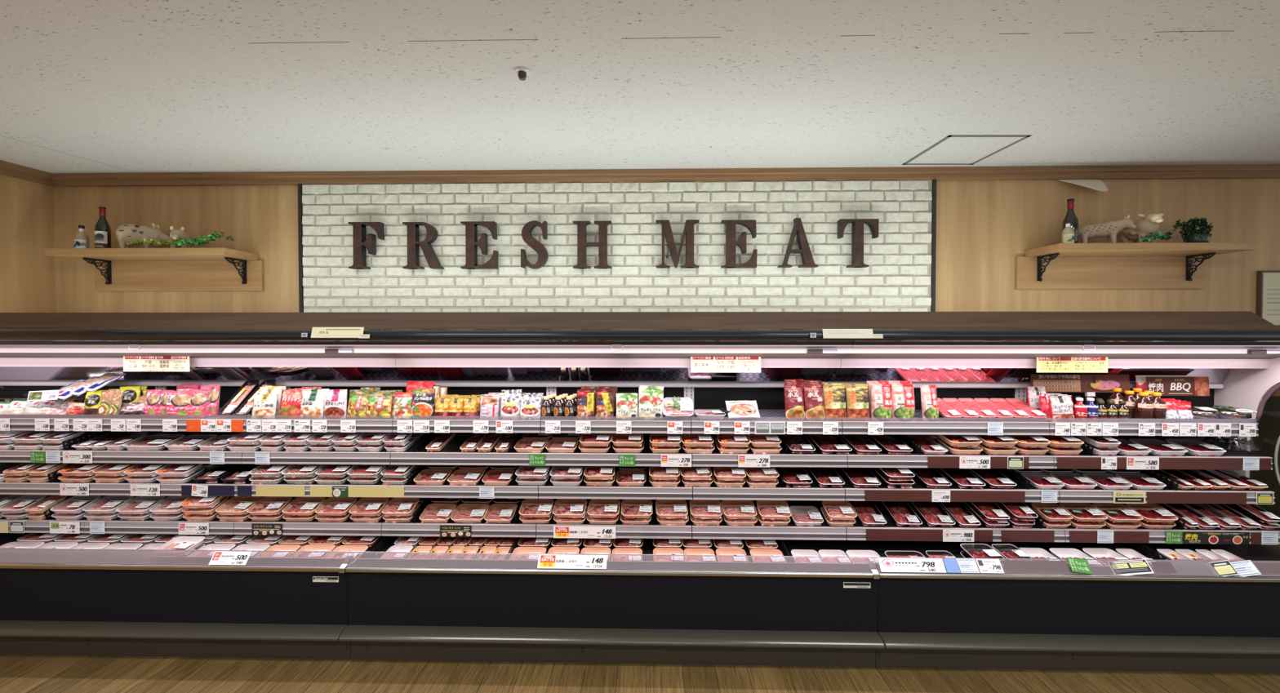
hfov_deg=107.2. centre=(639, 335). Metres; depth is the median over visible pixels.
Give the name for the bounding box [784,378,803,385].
pouch
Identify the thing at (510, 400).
pouch
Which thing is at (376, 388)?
pouch
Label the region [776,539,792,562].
divider
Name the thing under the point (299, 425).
price card
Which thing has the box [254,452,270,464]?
notice
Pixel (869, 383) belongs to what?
pouch
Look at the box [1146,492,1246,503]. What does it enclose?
insert
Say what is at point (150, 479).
pack
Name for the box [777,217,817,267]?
sign letter
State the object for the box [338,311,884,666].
refrigerated case
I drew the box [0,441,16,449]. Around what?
pack
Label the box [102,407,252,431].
shelf
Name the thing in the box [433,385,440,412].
pouch
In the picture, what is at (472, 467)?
pack
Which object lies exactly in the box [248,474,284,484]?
pack
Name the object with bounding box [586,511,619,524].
pack
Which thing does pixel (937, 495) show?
price card
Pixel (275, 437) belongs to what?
pack
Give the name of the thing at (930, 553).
pack
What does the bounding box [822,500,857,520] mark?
pack
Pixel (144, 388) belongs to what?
pouch
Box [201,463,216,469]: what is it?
pack
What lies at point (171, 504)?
pack
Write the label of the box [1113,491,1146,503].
notice
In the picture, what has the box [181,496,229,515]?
pack
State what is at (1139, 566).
notice
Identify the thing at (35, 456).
card
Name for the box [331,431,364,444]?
pack
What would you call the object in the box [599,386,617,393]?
pouch
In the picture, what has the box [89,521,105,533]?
notice
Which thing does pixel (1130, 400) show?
bottle
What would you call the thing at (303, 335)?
sticker
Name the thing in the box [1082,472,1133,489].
pack
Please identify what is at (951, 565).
card
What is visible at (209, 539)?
pack
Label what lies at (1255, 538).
insert
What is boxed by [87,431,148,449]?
pack
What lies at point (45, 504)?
pack
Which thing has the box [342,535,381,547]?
pack
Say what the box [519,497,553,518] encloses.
pack
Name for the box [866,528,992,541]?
insert
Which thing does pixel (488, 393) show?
pack
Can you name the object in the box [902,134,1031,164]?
ceiling hatch
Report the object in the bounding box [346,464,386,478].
pack
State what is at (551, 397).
sauce bottle
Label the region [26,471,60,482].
pack
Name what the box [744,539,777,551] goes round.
pack
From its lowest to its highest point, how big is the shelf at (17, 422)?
0.088 m
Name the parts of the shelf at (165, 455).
price rail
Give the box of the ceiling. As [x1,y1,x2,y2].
[0,0,1279,173]
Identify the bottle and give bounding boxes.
[74,225,89,248]
[94,206,111,248]
[542,395,551,419]
[546,394,554,418]
[551,393,556,403]
[553,395,563,420]
[559,395,566,418]
[562,393,568,402]
[564,395,573,420]
[569,395,577,418]
[573,393,577,402]
[1061,220,1074,243]
[1062,198,1078,243]
[1073,397,1087,422]
[1084,397,1098,422]
[1097,400,1106,422]
[1106,400,1117,422]
[1107,387,1124,407]
[1116,400,1128,422]
[1122,390,1137,418]
[1132,387,1142,399]
[1133,391,1153,418]
[1143,390,1153,399]
[1150,391,1166,418]
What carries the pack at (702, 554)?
on the refrigerated case at (715, 613)
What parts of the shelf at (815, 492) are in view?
price rail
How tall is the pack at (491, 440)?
0.069 m
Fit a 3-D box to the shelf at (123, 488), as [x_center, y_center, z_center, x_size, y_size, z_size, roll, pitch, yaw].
[-2.561,0.793,2.723,0.811,0.134,0.379,0,1,1]
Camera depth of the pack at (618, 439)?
2.56 m
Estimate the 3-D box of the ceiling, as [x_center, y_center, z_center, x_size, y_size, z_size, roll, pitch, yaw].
[1.368,-1.141,-0.096,11.260,0.100,6.900,0,1,1]
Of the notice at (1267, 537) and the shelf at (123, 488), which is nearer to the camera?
the notice at (1267, 537)
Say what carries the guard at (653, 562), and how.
on the refrigerated case at (715, 613)
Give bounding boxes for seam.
[7,30,1235,173]
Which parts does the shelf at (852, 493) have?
price rail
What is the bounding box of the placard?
[26,390,59,400]
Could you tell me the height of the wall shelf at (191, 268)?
0.260 m
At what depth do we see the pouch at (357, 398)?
2.60 m
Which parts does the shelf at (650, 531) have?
price rail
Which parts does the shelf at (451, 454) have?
price rail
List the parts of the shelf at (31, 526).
price rail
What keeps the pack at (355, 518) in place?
on the shelf at (314, 527)
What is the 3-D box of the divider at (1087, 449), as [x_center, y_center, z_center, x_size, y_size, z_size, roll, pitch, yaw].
[2.367,0.579,2.627,0.012,0.112,0.335,0,1,1]
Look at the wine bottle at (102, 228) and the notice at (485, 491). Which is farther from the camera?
the wine bottle at (102, 228)
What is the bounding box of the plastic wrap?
[1201,435,1261,449]
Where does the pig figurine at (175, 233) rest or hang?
on the wall shelf at (191, 268)
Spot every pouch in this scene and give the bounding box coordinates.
[64,402,84,414]
[83,391,101,414]
[97,390,114,414]
[108,388,120,393]
[108,393,123,414]
[120,386,141,407]
[127,386,147,395]
[131,393,146,403]
[143,389,161,414]
[156,390,174,414]
[164,391,195,414]
[176,384,198,391]
[181,383,202,389]
[187,389,208,417]
[200,385,213,417]
[208,384,220,416]
[251,394,277,418]
[258,386,282,417]
[264,385,286,389]
[278,389,302,418]
[287,388,311,390]
[300,389,325,418]
[301,386,322,388]
[324,389,347,418]
[346,389,369,419]
[355,389,374,391]
[360,386,380,391]
[364,391,393,419]
[374,390,398,417]
[392,391,413,419]
[405,382,433,392]
[408,381,435,385]
[410,388,435,419]
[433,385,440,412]
[434,397,450,419]
[440,386,447,395]
[440,395,454,397]
[448,397,463,419]
[456,395,471,396]
[462,397,476,419]
[468,396,480,417]
[500,391,521,419]
[502,389,521,391]
[520,394,541,419]
[522,392,543,418]
[576,390,595,420]
[577,389,595,412]
[580,388,597,404]
[581,386,599,388]
[595,388,614,418]
[595,390,614,420]
[597,387,616,417]
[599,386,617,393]
[615,393,638,420]
[638,386,662,420]
[639,385,663,400]
[783,384,804,421]
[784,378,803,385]
[784,381,804,415]
[785,383,804,394]
[803,379,821,382]
[803,382,823,385]
[803,384,825,421]
[804,382,821,383]
[822,382,843,386]
[822,385,847,421]
[843,382,855,395]
[844,383,867,417]
[845,385,870,421]
[866,380,888,406]
[867,382,888,419]
[871,383,893,421]
[888,380,911,382]
[888,382,911,383]
[891,383,915,421]
[920,384,938,421]
[1026,386,1046,410]
[1040,392,1062,395]
[1044,394,1067,401]
[1048,395,1075,422]
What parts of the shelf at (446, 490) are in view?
price rail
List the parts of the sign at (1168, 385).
rail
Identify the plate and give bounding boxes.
[312,576,338,582]
[843,582,871,588]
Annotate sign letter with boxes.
[347,222,384,269]
[402,222,444,269]
[460,221,497,269]
[520,220,548,269]
[573,220,612,268]
[655,219,699,268]
[720,219,757,268]
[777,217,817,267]
[837,218,878,267]
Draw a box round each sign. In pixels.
[123,355,190,371]
[690,356,760,373]
[1036,357,1107,373]
[1134,375,1209,395]
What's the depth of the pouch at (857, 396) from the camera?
2.54 m
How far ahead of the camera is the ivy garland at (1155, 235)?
2.95 m
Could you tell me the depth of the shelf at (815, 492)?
2.47 m
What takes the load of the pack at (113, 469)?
on the pack at (98, 478)
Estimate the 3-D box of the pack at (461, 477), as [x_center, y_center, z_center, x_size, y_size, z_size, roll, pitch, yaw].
[-0.945,0.776,2.573,0.173,0.054,0.132,0,1,2]
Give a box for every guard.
[163,549,177,559]
[182,550,261,559]
[269,551,348,560]
[352,551,431,561]
[524,553,613,564]
[614,554,673,564]
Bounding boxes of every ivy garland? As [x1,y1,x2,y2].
[126,238,172,245]
[170,231,217,246]
[211,231,236,240]
[1140,231,1170,242]
[1161,219,1185,238]
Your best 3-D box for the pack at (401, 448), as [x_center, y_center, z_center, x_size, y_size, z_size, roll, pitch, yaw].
[-1.327,0.608,2.611,0.120,0.051,0.133,0,1,2]
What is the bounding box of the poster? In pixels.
[1182,531,1249,544]
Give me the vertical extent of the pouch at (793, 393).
0.194 m
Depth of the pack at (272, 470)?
2.56 m
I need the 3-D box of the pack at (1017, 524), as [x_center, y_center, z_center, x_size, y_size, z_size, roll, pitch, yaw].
[1.981,0.959,2.502,0.118,0.075,0.159,0,1,1]
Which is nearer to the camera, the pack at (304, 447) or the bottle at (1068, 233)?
the pack at (304, 447)
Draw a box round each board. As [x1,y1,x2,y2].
[537,554,607,568]
[553,526,615,538]
[877,557,946,573]
[1030,373,1130,396]
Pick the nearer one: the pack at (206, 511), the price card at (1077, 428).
the price card at (1077, 428)
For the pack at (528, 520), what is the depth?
2.50 m
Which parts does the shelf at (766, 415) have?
price rail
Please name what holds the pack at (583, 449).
on the shelf at (611, 458)
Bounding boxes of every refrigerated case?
[0,312,413,659]
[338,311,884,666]
[826,311,1279,673]
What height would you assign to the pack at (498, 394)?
0.131 m
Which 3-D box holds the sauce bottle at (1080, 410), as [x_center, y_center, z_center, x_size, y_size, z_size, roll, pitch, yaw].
[2.352,0.400,2.526,0.060,0.128,0.060,0,1,1]
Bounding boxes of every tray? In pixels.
[186,543,204,556]
[283,476,316,484]
[1018,547,1055,557]
[1115,548,1147,559]
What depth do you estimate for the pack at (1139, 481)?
2.48 m
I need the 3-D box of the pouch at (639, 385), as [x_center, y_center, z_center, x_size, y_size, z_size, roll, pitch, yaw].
[0.060,0.370,2.590,0.141,0.185,0.042,0,1,3]
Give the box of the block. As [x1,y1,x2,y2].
[719,408,751,420]
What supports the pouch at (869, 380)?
on the shelf at (944, 426)
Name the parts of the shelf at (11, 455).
price rail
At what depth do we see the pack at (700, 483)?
2.50 m
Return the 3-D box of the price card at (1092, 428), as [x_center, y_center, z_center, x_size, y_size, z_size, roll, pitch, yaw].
[2.386,0.496,2.480,0.077,0.066,0.001,0,1,1]
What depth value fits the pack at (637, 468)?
2.65 m
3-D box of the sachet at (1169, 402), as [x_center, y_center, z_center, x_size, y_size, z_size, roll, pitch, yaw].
[2.848,0.408,2.547,0.071,0.111,0.046,0,1,4]
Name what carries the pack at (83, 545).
on the refrigerated case at (59, 602)
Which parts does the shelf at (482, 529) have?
price rail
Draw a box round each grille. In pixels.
[0,352,395,358]
[384,352,848,358]
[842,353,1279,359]
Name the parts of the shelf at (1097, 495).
price rail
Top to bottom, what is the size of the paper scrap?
0.097 m
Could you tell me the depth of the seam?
1.79 m
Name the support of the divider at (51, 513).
attached to the shelf at (31, 526)
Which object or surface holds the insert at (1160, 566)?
in the refrigerated case at (1193, 618)
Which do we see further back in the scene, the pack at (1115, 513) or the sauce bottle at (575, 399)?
the sauce bottle at (575, 399)
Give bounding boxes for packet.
[1039,395,1051,421]
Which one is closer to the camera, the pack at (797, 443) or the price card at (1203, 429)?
the price card at (1203, 429)
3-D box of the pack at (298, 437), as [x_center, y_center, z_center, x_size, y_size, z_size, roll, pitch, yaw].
[-1.879,0.571,2.616,0.126,0.052,0.133,0,1,0]
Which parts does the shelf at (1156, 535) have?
price rail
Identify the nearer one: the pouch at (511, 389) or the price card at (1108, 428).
the price card at (1108, 428)
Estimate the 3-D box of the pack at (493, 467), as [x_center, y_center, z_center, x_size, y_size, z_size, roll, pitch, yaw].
[-0.769,0.743,2.713,0.157,0.054,0.132,0,1,1]
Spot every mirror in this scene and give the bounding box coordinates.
[0,366,413,386]
[411,367,829,387]
[826,368,1228,388]
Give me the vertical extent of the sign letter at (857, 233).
0.318 m
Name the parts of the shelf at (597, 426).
price rail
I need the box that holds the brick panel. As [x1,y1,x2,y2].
[302,179,932,312]
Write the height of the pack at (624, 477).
0.054 m
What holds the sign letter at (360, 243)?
attached to the brick panel
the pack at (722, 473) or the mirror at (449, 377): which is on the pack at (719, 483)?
the pack at (722, 473)
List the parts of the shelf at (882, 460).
price rail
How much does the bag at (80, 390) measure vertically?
0.094 m
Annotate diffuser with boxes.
[0,348,384,352]
[384,348,849,353]
[849,348,1247,353]
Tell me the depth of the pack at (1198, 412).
2.53 m
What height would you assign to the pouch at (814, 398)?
0.193 m
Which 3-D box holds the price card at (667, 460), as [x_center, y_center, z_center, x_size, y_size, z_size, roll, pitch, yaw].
[0.192,0.666,2.500,0.163,0.063,0.001,0,1,1]
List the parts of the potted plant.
pot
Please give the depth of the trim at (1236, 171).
3.24 m
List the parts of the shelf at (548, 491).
price rail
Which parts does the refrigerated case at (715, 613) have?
rail, panel, kick plate, panel, duct panel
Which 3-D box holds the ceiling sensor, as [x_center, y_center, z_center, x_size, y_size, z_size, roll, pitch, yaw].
[-0.500,-1.104,2.006,0.068,0.036,0.068,0,1,1]
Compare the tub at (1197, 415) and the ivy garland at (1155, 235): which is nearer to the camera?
the tub at (1197, 415)
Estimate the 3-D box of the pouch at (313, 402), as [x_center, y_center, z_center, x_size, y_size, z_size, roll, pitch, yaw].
[-1.816,0.383,2.610,0.138,0.162,0.048,0,1,5]
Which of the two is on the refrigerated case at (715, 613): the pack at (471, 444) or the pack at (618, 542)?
the pack at (618, 542)
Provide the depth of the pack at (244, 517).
2.53 m
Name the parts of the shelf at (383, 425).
price rail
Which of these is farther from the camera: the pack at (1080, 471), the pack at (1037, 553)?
the pack at (1080, 471)
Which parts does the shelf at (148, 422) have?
price rail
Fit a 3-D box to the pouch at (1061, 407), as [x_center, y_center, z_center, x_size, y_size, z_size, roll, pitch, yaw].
[2.253,0.394,2.514,0.124,0.144,0.038,0,1,2]
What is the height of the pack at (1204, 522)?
0.098 m
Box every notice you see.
[9,521,24,533]
[45,450,60,462]
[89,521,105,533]
[209,451,224,464]
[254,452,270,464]
[311,327,364,337]
[479,485,494,498]
[754,422,785,434]
[822,328,873,338]
[956,558,979,573]
[987,422,1003,435]
[1007,457,1023,468]
[1041,489,1057,502]
[1097,529,1113,543]
[1106,559,1153,575]
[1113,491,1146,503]
[1208,560,1239,576]
[1230,560,1261,576]
[1243,457,1259,470]
[1255,270,1279,326]
[1256,493,1273,504]
[1261,531,1278,544]
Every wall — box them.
[0,173,56,312]
[53,178,1279,328]
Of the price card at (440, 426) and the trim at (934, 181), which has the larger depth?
the trim at (934, 181)
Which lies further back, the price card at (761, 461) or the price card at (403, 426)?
the price card at (403, 426)
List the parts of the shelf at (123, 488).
price rail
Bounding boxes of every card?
[0,418,9,431]
[0,521,8,533]
[30,451,44,462]
[35,418,49,431]
[49,521,79,533]
[53,418,69,431]
[59,484,88,495]
[62,451,92,463]
[72,418,87,431]
[87,419,102,431]
[111,419,125,431]
[126,419,141,431]
[130,484,159,496]
[162,419,177,431]
[178,523,208,534]
[186,419,200,431]
[191,484,208,497]
[200,419,216,431]
[208,551,251,565]
[216,419,231,431]
[231,419,243,431]
[246,419,261,431]
[251,523,282,535]
[262,419,276,431]
[275,419,291,431]
[293,420,310,432]
[311,420,327,432]
[332,486,348,497]
[340,420,355,432]
[397,420,412,432]
[413,420,429,432]
[434,420,449,432]
[440,524,471,537]
[472,420,488,432]
[495,420,512,433]
[528,453,545,466]
[545,421,560,433]
[575,421,591,433]
[616,421,631,433]
[618,454,635,466]
[661,454,691,466]
[666,421,682,434]
[703,421,719,434]
[734,422,750,434]
[737,455,769,467]
[786,422,802,434]
[822,422,838,434]
[867,422,883,435]
[931,490,950,502]
[942,529,973,542]
[942,558,960,573]
[959,456,990,468]
[975,559,1004,573]
[1054,422,1070,435]
[1066,557,1093,574]
[1071,422,1086,435]
[1086,422,1102,435]
[1101,457,1116,469]
[1102,422,1118,435]
[1126,457,1159,469]
[1138,423,1155,435]
[1161,423,1178,435]
[1165,531,1182,543]
[1179,423,1196,435]
[1197,423,1214,435]
[1214,423,1231,436]
[1239,423,1256,436]
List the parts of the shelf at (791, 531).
price rail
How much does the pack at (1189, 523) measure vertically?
0.098 m
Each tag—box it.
[358,334,369,338]
[871,333,883,338]
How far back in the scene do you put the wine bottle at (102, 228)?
3.14 m
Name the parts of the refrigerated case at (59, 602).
panel, kick plate, rail, duct panel, panel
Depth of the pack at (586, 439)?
2.56 m
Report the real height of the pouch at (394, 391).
0.152 m
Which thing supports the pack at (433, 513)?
on the shelf at (482, 529)
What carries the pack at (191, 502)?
on the pack at (206, 511)
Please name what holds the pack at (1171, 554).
on the refrigerated case at (1193, 618)
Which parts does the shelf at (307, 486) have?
price rail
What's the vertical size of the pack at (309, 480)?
0.054 m
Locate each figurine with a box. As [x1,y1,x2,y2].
[114,222,169,248]
[168,226,191,248]
[1078,214,1136,243]
[1120,213,1164,243]
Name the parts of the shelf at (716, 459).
price rail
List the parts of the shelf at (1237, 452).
price rail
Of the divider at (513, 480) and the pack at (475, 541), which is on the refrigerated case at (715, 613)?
the pack at (475, 541)
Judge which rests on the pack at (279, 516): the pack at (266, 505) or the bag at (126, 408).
the pack at (266, 505)
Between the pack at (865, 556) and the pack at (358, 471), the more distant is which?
the pack at (358, 471)
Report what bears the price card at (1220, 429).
attached to the shelf at (1126, 427)
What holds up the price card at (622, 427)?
attached to the shelf at (597, 426)
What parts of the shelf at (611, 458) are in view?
price rail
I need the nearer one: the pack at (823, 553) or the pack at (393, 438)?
the pack at (823, 553)
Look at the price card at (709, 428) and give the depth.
2.52 m
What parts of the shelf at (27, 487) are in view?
price rail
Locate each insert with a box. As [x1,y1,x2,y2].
[181,485,234,496]
[237,485,251,496]
[255,485,304,496]
[310,486,332,497]
[347,486,404,497]
[865,490,1025,502]
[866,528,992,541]
[928,456,1029,468]
[1001,530,1054,542]
[1002,560,1071,572]
[1057,457,1271,470]
[1069,530,1149,542]
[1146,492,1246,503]
[1151,561,1177,573]
[1250,532,1262,543]
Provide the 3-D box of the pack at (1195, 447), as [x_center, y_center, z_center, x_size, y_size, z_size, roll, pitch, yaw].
[2.976,0.604,2.531,0.171,0.059,0.162,0,1,1]
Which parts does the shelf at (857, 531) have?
price rail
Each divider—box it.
[43,495,74,519]
[47,462,75,483]
[62,431,111,450]
[364,536,395,558]
[407,465,427,485]
[413,432,438,452]
[413,497,431,523]
[506,537,520,559]
[509,432,524,453]
[511,465,519,485]
[514,498,524,524]
[645,433,648,453]
[645,538,648,561]
[646,466,648,486]
[653,499,655,524]
[775,466,783,488]
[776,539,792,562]
[777,434,787,454]
[893,434,920,454]
[995,468,1030,489]
[995,542,1035,560]
[1033,515,1044,528]
[1080,442,1093,456]
[1120,542,1170,559]
[1137,469,1179,490]
[1155,502,1186,529]
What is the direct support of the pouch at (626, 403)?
on the shelf at (597, 426)
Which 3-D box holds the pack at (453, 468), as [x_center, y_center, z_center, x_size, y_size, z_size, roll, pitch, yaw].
[-1.120,0.743,2.723,0.171,0.054,0.132,0,1,2]
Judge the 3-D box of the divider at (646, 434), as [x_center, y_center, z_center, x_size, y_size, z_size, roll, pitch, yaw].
[0.038,0.579,2.677,0.012,0.112,0.335,0,1,1]
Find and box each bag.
[0,401,11,413]
[2,398,31,414]
[21,400,40,414]
[34,399,66,414]
[44,402,62,414]
[54,396,76,414]
[57,379,86,399]
[69,376,99,396]
[74,395,85,403]
[84,373,126,391]
[119,403,145,414]
[724,400,760,419]
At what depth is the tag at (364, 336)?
2.46 m
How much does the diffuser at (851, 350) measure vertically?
0.024 m
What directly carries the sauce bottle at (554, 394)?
on the shelf at (597, 426)
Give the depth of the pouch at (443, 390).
2.66 m
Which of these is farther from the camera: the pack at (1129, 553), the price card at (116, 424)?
the price card at (116, 424)
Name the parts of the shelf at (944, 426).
price rail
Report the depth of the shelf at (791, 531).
2.45 m
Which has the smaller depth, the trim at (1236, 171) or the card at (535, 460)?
the card at (535, 460)
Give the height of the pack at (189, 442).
0.059 m
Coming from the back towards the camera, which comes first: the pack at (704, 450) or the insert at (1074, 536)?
the pack at (704, 450)
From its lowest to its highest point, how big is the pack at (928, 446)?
0.069 m
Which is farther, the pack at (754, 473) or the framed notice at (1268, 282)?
the framed notice at (1268, 282)
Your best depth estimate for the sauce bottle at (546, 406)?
2.57 m
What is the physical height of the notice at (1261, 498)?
0.060 m
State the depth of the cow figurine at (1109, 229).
3.06 m
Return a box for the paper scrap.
[1059,179,1108,191]
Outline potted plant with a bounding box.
[1178,217,1213,242]
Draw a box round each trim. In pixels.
[0,160,52,185]
[49,164,1279,186]
[297,183,303,312]
[930,179,936,311]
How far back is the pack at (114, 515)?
2.55 m
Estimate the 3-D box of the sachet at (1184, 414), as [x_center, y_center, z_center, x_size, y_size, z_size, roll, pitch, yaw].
[2.896,0.430,2.499,0.068,0.067,0.038,0,1,3]
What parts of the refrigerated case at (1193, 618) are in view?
duct panel, panel, kick plate, rail, panel, glass, glass trim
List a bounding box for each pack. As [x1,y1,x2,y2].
[0,430,33,443]
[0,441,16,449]
[0,471,7,482]
[0,494,24,506]
[0,494,47,513]
[0,542,44,548]
[1,511,29,519]
[2,462,44,475]
[2,474,30,482]
[11,431,62,443]
[11,441,47,449]
[17,533,65,544]
[25,462,68,475]
[25,494,67,513]
[25,511,51,519]
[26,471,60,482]
[35,542,78,548]
[40,431,84,444]
[40,435,84,449]
[50,495,101,513]
[51,511,86,519]
[54,533,99,544]
[57,462,109,475]
[57,473,95,483]
[69,542,109,549]
[71,431,129,449]
[82,495,133,513]
[84,431,112,439]
[84,511,119,519]
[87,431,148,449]
[87,533,132,545]
[92,462,138,476]
[93,473,127,482]
[102,543,142,549]
[105,434,147,450]
[115,495,165,514]
[117,511,153,520]
[120,533,165,545]
[122,434,185,450]
[123,463,169,476]
[124,474,159,483]
[138,543,164,549]
[149,495,188,514]
[150,511,185,520]
[155,463,203,476]
[155,467,204,483]
[155,533,191,543]
[155,536,204,555]
[163,543,204,556]
[164,434,217,450]
[180,496,224,508]
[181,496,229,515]
[182,511,218,520]
[188,543,235,556]
[190,534,222,546]
[192,464,239,483]
[197,434,236,450]
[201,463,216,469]
[213,534,253,546]
[215,496,261,515]
[216,512,249,521]
[217,379,259,416]
[220,464,260,484]
[226,431,272,444]
[226,442,261,451]
[231,544,269,557]
[234,379,275,416]
[246,496,292,515]
[246,535,286,546]
[248,463,291,477]
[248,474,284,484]
[248,511,284,521]
[256,544,300,557]
[258,431,294,444]
[259,442,285,451]
[278,535,315,547]
[281,464,324,477]
[282,431,317,444]
[282,497,325,515]
[282,512,317,521]
[283,473,317,484]
[284,442,310,451]
[289,544,335,558]
[306,431,341,444]
[308,441,334,451]
[308,535,348,546]
[314,474,349,484]
[315,464,355,477]
[315,497,357,515]
[315,511,351,522]
[324,545,368,558]
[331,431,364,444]
[333,441,357,451]
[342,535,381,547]
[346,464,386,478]
[346,474,382,484]
[348,497,389,515]
[350,511,384,522]
[355,431,391,444]
[355,442,386,451]
[380,464,414,478]
[380,545,413,559]
[381,468,414,484]
[382,432,413,445]
[382,497,419,516]
[382,502,420,522]
[384,438,415,452]
[394,536,423,547]
[405,546,431,559]
[411,432,425,440]
[413,468,452,484]
[417,497,427,504]
[418,503,456,523]
[418,536,440,548]
[424,546,448,559]
[425,432,455,451]
[427,465,458,471]
[431,497,461,504]
[437,537,457,548]
[441,546,464,559]
[447,468,484,485]
[450,503,488,523]
[453,537,471,547]
[457,465,489,471]
[457,546,479,559]
[459,432,488,452]
[461,497,493,504]
[468,537,488,548]
[475,546,496,559]
[476,432,502,452]
[480,394,499,419]
[481,469,515,485]
[484,503,517,523]
[484,537,502,548]
[488,392,501,394]
[489,465,517,470]
[490,546,511,559]
[493,497,520,505]
[494,432,517,452]
[497,394,501,417]
[498,537,515,546]
[508,546,546,559]
[513,438,547,453]
[515,465,550,479]
[515,469,550,485]
[517,536,551,548]
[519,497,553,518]
[519,504,554,524]
[522,432,552,440]
[545,438,578,453]
[547,546,579,553]
[549,466,583,479]
[550,470,584,486]
[551,432,581,439]
[551,537,582,547]
[552,498,586,518]
[553,505,587,524]
[578,440,611,453]
[579,433,612,446]
[580,547,610,560]
[582,538,613,548]
[583,466,614,479]
[583,471,615,486]
[586,498,620,518]
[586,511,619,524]
[611,433,643,446]
[611,547,642,561]
[612,440,644,453]
[613,537,643,548]
[616,470,645,486]
[617,466,646,470]
[619,507,651,524]
[621,499,653,518]
[648,440,680,453]
[648,466,679,479]
[648,475,679,487]
[649,433,680,447]
[653,538,682,548]
[653,547,684,561]
[655,499,688,519]
[657,509,688,525]
[662,395,693,417]
[680,432,713,447]
[680,463,711,479]
[681,441,714,453]
[681,475,712,487]
[681,532,711,549]
[684,548,715,561]
[689,498,722,519]
[689,509,722,525]
[693,408,725,419]
[711,471,745,487]
[712,434,717,440]
[713,466,746,480]
[713,538,743,549]
[715,439,749,453]
[715,548,748,562]
[716,433,750,447]
[720,499,756,519]
[721,507,757,525]
[744,466,779,480]
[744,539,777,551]
[745,471,778,487]
[746,434,781,447]
[748,443,782,453]
[750,549,786,562]
[755,500,791,519]
[755,506,790,525]
[777,467,812,487]
[780,434,815,453]
[789,506,823,526]
[791,549,823,563]
[806,466,844,487]
[807,434,852,453]
[818,549,852,563]
[820,506,855,526]
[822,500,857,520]
[840,434,881,453]
[840,466,880,487]
[845,550,880,564]
[848,501,886,525]
[869,434,912,453]
[875,468,915,488]
[876,467,915,480]
[880,501,922,526]
[884,551,924,557]
[902,434,947,454]
[907,467,951,488]
[909,501,955,526]
[925,434,937,441]
[925,550,958,564]
[936,467,985,488]
[937,398,961,419]
[937,435,982,447]
[937,437,982,454]
[937,502,981,527]
[942,398,978,418]
[958,398,995,419]
[960,543,1004,564]
[960,551,1003,564]
[961,502,1008,527]
[966,468,1016,488]
[968,502,1009,520]
[973,398,1013,419]
[973,435,1017,447]
[978,443,1017,455]
[990,398,1030,419]
[991,543,1032,560]
[995,503,1035,528]
[997,502,1038,520]
[1005,398,1046,419]
[1006,435,1050,448]
[1010,468,1042,474]
[1014,444,1048,455]
[1018,547,1059,560]
[1021,472,1064,489]
[1030,502,1073,522]
[1030,507,1071,528]
[1038,435,1084,448]
[1040,468,1073,474]
[1047,444,1083,455]
[1048,547,1102,565]
[1049,472,1097,489]
[1058,502,1107,522]
[1069,519,1106,528]
[1071,468,1106,475]
[1076,435,1120,448]
[1077,438,1119,455]
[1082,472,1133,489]
[1082,547,1128,565]
[1092,502,1143,523]
[1104,519,1141,528]
[1105,469,1140,475]
[1114,438,1151,456]
[1115,472,1166,489]
[1115,548,1154,566]
[1125,502,1178,523]
[1128,438,1188,456]
[1139,520,1175,528]
[1140,469,1194,489]
[1156,502,1199,528]
[1156,548,1191,559]
[1160,469,1213,489]
[1163,502,1219,528]
[1164,438,1226,456]
[1174,549,1209,559]
[1177,469,1231,489]
[1184,503,1241,529]
[1191,405,1220,418]
[1194,469,1249,489]
[1195,549,1227,559]
[1203,503,1261,529]
[1208,405,1257,418]
[1210,549,1245,560]
[1212,469,1268,489]
[1222,503,1279,529]
[1229,503,1279,523]
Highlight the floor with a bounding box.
[0,653,1279,692]
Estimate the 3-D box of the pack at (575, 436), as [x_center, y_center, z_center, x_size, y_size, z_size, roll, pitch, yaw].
[-0.421,0.581,2.735,0.168,0.051,0.133,0,1,0]
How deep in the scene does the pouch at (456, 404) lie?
2.58 m
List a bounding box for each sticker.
[301,333,307,337]
[809,333,816,337]
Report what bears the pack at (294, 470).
on the pack at (309, 480)
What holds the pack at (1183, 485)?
on the shelf at (1097, 495)
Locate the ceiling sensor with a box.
[514,66,530,80]
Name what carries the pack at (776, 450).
on the shelf at (716, 459)
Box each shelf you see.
[0,413,105,431]
[0,431,151,462]
[0,462,95,494]
[0,494,87,533]
[44,247,264,291]
[84,517,235,534]
[88,463,254,496]
[93,431,242,463]
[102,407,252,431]
[233,516,385,536]
[237,478,389,497]
[241,448,391,464]
[245,408,393,432]
[381,497,537,537]
[388,465,539,498]
[390,432,548,465]
[392,417,542,432]
[536,498,691,538]
[538,466,692,499]
[541,408,690,433]
[541,433,691,466]
[688,408,842,434]
[688,489,846,540]
[691,434,847,467]
[691,457,844,501]
[833,467,1059,502]
[837,434,1053,468]
[841,409,1049,435]
[844,501,1065,542]
[1014,242,1257,288]
[1030,502,1279,544]
[1036,417,1258,435]
[1045,435,1272,470]
[1057,469,1275,504]
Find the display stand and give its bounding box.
[0,385,86,401]
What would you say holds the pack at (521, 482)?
on the shelf at (446, 490)
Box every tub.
[1192,411,1219,418]
[1208,410,1249,418]
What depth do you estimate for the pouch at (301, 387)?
2.71 m
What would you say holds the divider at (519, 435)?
on the shelf at (451, 454)
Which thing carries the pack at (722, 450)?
on the shelf at (716, 459)
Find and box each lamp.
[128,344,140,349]
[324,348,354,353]
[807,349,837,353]
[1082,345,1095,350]
[1247,349,1279,354]
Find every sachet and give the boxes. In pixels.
[1163,400,1173,409]
[1166,409,1179,422]
[1171,400,1181,412]
[1175,402,1194,418]
[1177,409,1194,422]

